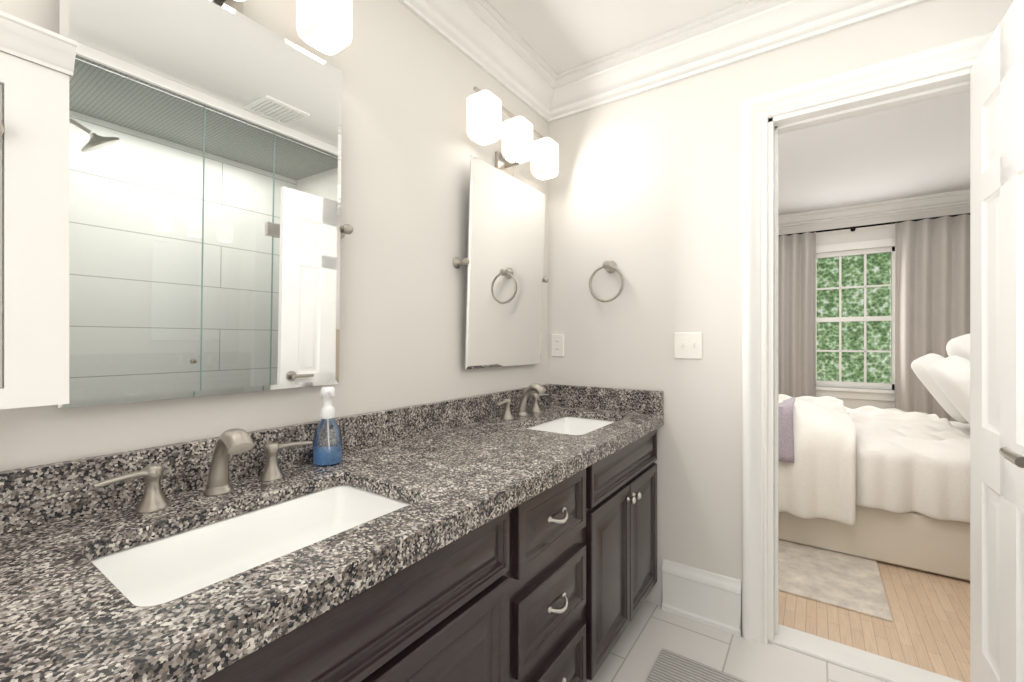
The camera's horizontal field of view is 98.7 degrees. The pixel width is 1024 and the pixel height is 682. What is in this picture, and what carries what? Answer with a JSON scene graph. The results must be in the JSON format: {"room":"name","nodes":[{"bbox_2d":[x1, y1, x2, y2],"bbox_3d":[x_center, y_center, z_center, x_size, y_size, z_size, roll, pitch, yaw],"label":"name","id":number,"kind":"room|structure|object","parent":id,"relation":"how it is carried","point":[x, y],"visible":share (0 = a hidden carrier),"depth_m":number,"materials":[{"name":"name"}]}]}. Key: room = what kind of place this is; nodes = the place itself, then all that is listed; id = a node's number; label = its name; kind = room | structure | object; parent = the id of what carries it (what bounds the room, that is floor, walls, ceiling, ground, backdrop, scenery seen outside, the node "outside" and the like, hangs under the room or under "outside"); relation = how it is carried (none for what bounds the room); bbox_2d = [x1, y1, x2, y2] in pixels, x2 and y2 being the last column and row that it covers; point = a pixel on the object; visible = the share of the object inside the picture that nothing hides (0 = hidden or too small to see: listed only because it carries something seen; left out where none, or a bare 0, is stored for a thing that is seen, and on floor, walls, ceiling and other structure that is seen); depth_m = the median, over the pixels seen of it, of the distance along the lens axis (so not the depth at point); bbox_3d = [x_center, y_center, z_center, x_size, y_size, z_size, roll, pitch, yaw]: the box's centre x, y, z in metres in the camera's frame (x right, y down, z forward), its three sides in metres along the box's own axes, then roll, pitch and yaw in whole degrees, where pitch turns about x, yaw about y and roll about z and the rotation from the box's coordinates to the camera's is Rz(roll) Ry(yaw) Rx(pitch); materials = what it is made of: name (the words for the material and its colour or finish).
{"room":"bathroom","nodes":[
{"label":"bathroom","id":0,"kind":"room"},
{"bbox_2d":[0,0,547,470],"bbox_3d":[-0.833,-0.050,0.907,0.130,2.440,3.660,0,0,35],"label":"wall","id":1,"kind":"structure","parent":0,"point":[410,80],"depth_m":1.41,"materials":[{"name":"paint"}]},
{"bbox_2d":[0,10,76,408],"bbox_3d":[-0.986,-0.185,0.410,0.182,0.570,0.807,0,0,35],"label":"medicine cabinet","id":2,"kind":"object","parent":1,"relation":"attached to","point":[37,62],"visible":1,"depth_m":0.67,"materials":[{"name":"white wood"}]},
{"bbox_2d":[57,0,352,408],"bbox_3d":[-0.636,-0.316,1.026,0.058,0.872,0.598,0,0,35],"label":"mirror","id":3,"kind":"object","parent":1,"relation":"attached to","point":[208,231],"visible":1,"depth_m":0.94,"materials":[{"name":"silver metal"}]},
{"bbox_2d":[0,384,551,534],"bbox_3d":[-0.388,0.270,1.408,0.027,0.100,2.067,0,0,35],"label":"backsplash","id":4,"kind":"structure","parent":1,"relation":"attached to","point":[46,493],"depth_m":0.92,"materials":[{"name":"grey stone"}]},
{"bbox_2d":[219,0,352,54],"bbox_3d":[-0.631,-0.839,0.970,0.130,0.247,0.580,0,0,35],"label":"sconce","id":5,"kind":"object","parent":1,"relation":"attached to","point":[325,26],"visible":0.71,"depth_m":1.12,"materials":[{"name":"white glass"}]},
{"bbox_2d":[398,0,567,122],"bbox_3d":[-0.727,-1.198,0.834,0.128,0.145,3.400,0,0,35],"label":"crown molding","id":6,"kind":"structure","parent":1,"relation":"attached to","point":[487,38],"depth_m":1.79,"materials":[{"name":"white wood"}]},
{"bbox_2d":[453,155,548,369],"bbox_3d":[-0.019,-0.300,1.921,0.058,0.820,0.644,0,0,35],"label":"mirror","id":7,"kind":"object","parent":1,"relation":"attached to","point":[503,262],"visible":1,"depth_m":1.86,"materials":[{"name":"silver metal"}]},
{"bbox_2d":[466,86,558,179],"bbox_3d":[0.015,-0.839,1.908,0.130,0.247,0.580,0,0,35],"label":"sconce","id":8,"kind":"object","parent":1,"relation":"attached to","point":[485,124],"visible":0.96,"depth_m":1.85,"materials":[{"name":"white glass"}]},
{"bbox_2d":[487,0,969,214],"bbox_3d":[0.660,-1.300,1.900,4.060,0.060,6.990,0,0,35],"label":"ceiling","id":9,"kind":"structure","parent":0,"point":[915,149],"depth_m":2.68,"materials":[{"name":"paint"}]},
{"bbox_2d":[587,560,969,681],"bbox_3d":[0.660,1.194,1.900,4.060,0.072,6.990,0,0,35],"label":"floor","id":10,"kind":"structure","parent":0,"point":[927,628],"depth_m":1.71,"materials":[{"name":"white tile"}]},
{"bbox_2d":[144,419,663,681],"bbox_3d":[-0.156,0.760,1.247,0.592,0.820,2.067,0,0,35],"label":"bathroom vanity","id":11,"kind":"object","parent":10,"relation":"on","point":[506,536],"depth_m":0.97,"materials":[{"name":"brown wood"}]},
{"bbox_2d":[0,403,663,681],"bbox_3d":[-0.159,0.335,1.249,0.584,0.030,2.067,0,0,35],"label":"countertop","id":12,"kind":"structure","parent":11,"relation":"on","point":[63,618],"depth_m":0.69,"materials":[{"name":"grey stone"}]},
{"bbox_2d":[84,428,312,514],"bbox_3d":[-0.588,0.249,0.909,0.141,0.142,0.402,0,0,35],"label":"faucet","id":13,"kind":"object","parent":12,"relation":"on","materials":[{"name":"silver metal"}]},
{"bbox_2d":[88,479,411,606],"bbox_3d":[-0.425,0.413,0.798,0.345,0.151,0.520,0,0,35],"label":"sink","id":14,"kind":"object","parent":12,"relation":"in","point":[154,566],"depth_m":0.87,"materials":[{"name":"white ceramic"}]},
{"bbox_2d":[312,387,342,465],"bbox_3d":[-0.480,0.220,1.150,0.078,0.199,0.074,0,0,35],"label":"soap dispenser","id":15,"kind":"object","parent":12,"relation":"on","point":[329,455],"visible":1,"depth_m":1.14,"materials":[{"name":"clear plastic"}]},
{"bbox_2d":[492,383,551,418],"bbox_3d":[0.079,0.249,1.875,0.141,0.142,0.402,0,0,35],"label":"faucet","id":16,"kind":"object","parent":12,"relation":"on","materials":[{"name":"silver metal"}]},
{"bbox_2d":[524,411,611,434],"bbox_3d":[0.241,0.413,1.764,0.345,0.151,0.521,0,0,35],"label":"sink","id":17,"kind":"object","parent":12,"relation":"in","point":[574,424],"depth_m":1.97,"materials":[{"name":"white ceramic"}]},
{"bbox_2d":[646,648,747,681],"bbox_3d":[0.538,1.164,1.125,0.560,0.012,0.915,0,0,35],"label":"bath rug","id":18,"kind":"object","parent":10,"relation":"on","point":[669,666],"visible":1,"depth_m":1.54,"materials":[{"name":"grey fabric"}]},
{"bbox_2d":[779,539,892,621],"bbox_3d":[1.404,1.165,3.331,2.000,0.008,2.270,0,0,35],"label":"bedroom rug","id":19,"kind":"object","parent":10,"relation":"on","point":[843,580],"visible":0.15,"depth_m":2.15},
{"bbox_2d":[779,334,969,580],"bbox_3d":[2.155,0.552,3.019,2.228,1.212,1.710,0,0,35],"label":"bed","id":20,"kind":"object","parent":19,"relation":"on","point":[891,485],"visible":0.52,"depth_m":2.34,"materials":[{"name":"beige fabric"}]},
{"bbox_2d":[779,396,795,462],"bbox_3d":[1.575,0.507,2.593,0.160,0.328,0.350,0,0,35],"label":"throw","id":21,"kind":"object","parent":20,"relation":"on","point":[787,409],"depth_m":2.44,"materials":[{"name":"purple fabric"}]},
{"bbox_2d":[779,389,856,525],"bbox_3d":[1.743,0.667,3.293,1.252,0.624,1.678,0,0,35],"label":"duvet","id":22,"kind":"object","parent":20,"relation":"on","point":[818,435],"depth_m":2.40,"materials":[{"name":"white fabric"}]},
{"bbox_2d":[548,0,1013,632],"bbox_3d":[1.305,-0.050,1.577,2.630,2.440,0.130,0,0,35],"label":"wall","id":23,"kind":"structure","parent":0,"point":[644,190],"depth_m":1.90,"materials":[{"name":"paint"}]},
{"bbox_2d":[552,334,563,356],"bbox_3d":[0.231,0.022,2.233,0.070,0.114,0.009,0,0,35],"label":"electrical outlet plate","id":24,"kind":"object","parent":23,"relation":"attached to","point":[557,345],"visible":1,"depth_m":2.23,"materials":[{"name":"white plastic"}]},
{"bbox_2d":[589,261,623,301],"bbox_3d":[0.443,-0.279,2.052,0.173,0.199,0.066,0,0,35],"label":"towel ring","id":25,"kind":"object","parent":23,"relation":"attached to","point":[609,266],"visible":1,"depth_m":2.04,"materials":[{"name":"silver metal"}]},
{"bbox_2d":[552,384,663,414],"bbox_3d":[0.430,0.270,2.081,0.555,0.100,0.028,0,0,35],"label":"backsplash","id":26,"kind":"structure","parent":23,"relation":"attached to","point":[616,399],"depth_m":2.05,"materials":[{"name":"grey stone"}]},
{"bbox_2d":[674,332,702,358],"bbox_3d":[0.748,0.020,1.873,0.116,0.114,0.016,0,0,35],"label":"switch plate","id":27,"kind":"object","parent":23,"relation":"attached to","point":[688,345],"visible":1,"depth_m":1.87,"materials":[{"name":"white plastic"}]},
{"bbox_2d":[662,559,741,636],"bbox_3d":[0.786,1.065,1.839,0.307,0.210,0.028,0,0,35],"label":"baseboard","id":28,"kind":"structure","parent":23,"relation":"attached to","point":[710,599],"depth_m":1.80,"materials":[{"name":"white wood"}]},
{"bbox_2d":[558,0,925,115],"bbox_3d":[0.911,-1.198,1.692,1.550,0.145,0.128,0,0,35],"label":"crown molding","id":29,"kind":"structure","parent":23,"relation":"attached to","point":[746,29],"depth_m":1.78,"materials":[{"name":"white wood"}]},
{"bbox_2d":[742,31,993,643],"bbox_3d":[1.276,0.108,1.581,0.786,2.123,0.164,0,0,35],"label":"door frame","id":30,"kind":"structure","parent":23,"relation":"attached to","point":[758,112],"depth_m":1.71,"materials":[{"name":"white wood"}]},
{"bbox_2d":[970,0,1023,681],"bbox_3d":[1.301,0.148,1.132,0.051,2.015,0.599,0,0,35],"label":"door leaf","id":31,"kind":"structure","parent":23,"relation":"in","point":[996,353],"depth_m":1.21,"materials":[{"name":"white wood"}]},
{"bbox_2d":[999,447,1023,467],"bbox_3d":[1.160,0.265,0.998,0.058,0.062,0.151,0,0,35],"label":"door handle","id":32,"kind":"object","parent":31,"relation":"attached to","point":[1011,456],"depth_m":0.99,"materials":[{"name":"silver metal"}]},
{"bbox_2d":[779,206,969,408],"bbox_3d":[2.575,-0.050,4.747,3.720,2.440,0.130,0,0,35],"label":"wall","id":33,"kind":"structure","parent":0,"point":[859,234],"depth_m":4.15,"materials":[{"name":"paint"}]},
{"bbox_2d":[816,238,894,400],"bbox_3d":[3.262,-0.195,4.211,0.840,1.490,0.130,0,0,35],"label":"window","id":34,"kind":"structure","parent":33,"relation":"in","point":[854,390],"depth_m":4.18,"materials":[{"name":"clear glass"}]},
{"bbox_2d":[779,213,969,235],"bbox_3d":[3.253,-1.065,4.136,1.914,0.040,0.102,0,0,35],"label":"curtain rod","id":35,"kind":"object","parent":33,"relation":"attached to","point":[852,228],"visible":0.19,"depth_m":4.06,"materials":[{"name":"black metal"}]},
{"bbox_2d":[779,232,815,397],"bbox_3d":[2.716,0.049,4.406,0.540,2.203,0.077,0,0,35],"label":"curtain","id":36,"kind":"object","parent":35,"relation":"hanging from","point":[797,315],"visible":0.52,"depth_m":4.34,"materials":[{"name":"fabric"}]},
{"bbox_2d":[895,214,969,421],"bbox_3d":[3.679,0.049,3.741,0.640,2.203,0.077,0,0,35],"label":"curtain","id":37,"kind":"object","parent":35,"relation":"hanging from","point":[932,285],"visible":0.42,"depth_m":3.80,"materials":[{"name":"fabric"}]},
{"bbox_2d":[779,189,969,228],"bbox_3d":[2.509,-1.212,4.651,3.720,0.116,0.102,0,0,35],"label":"crown molding","id":38,"kind":"structure","parent":33,"relation":"attached to","point":[953,199],"depth_m":4.01,"materials":[{"name":"white wood"}]},
{"label":"outside","id":39,"kind":"structure","parent":0,"visible":0},
{"bbox_2d":[817,253,890,382],"bbox_3d":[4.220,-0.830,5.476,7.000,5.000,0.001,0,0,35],"label":"foliage","id":40,"kind":"object","parent":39,"point":[877,330],"depth_m":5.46,"materials":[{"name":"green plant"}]}
]}

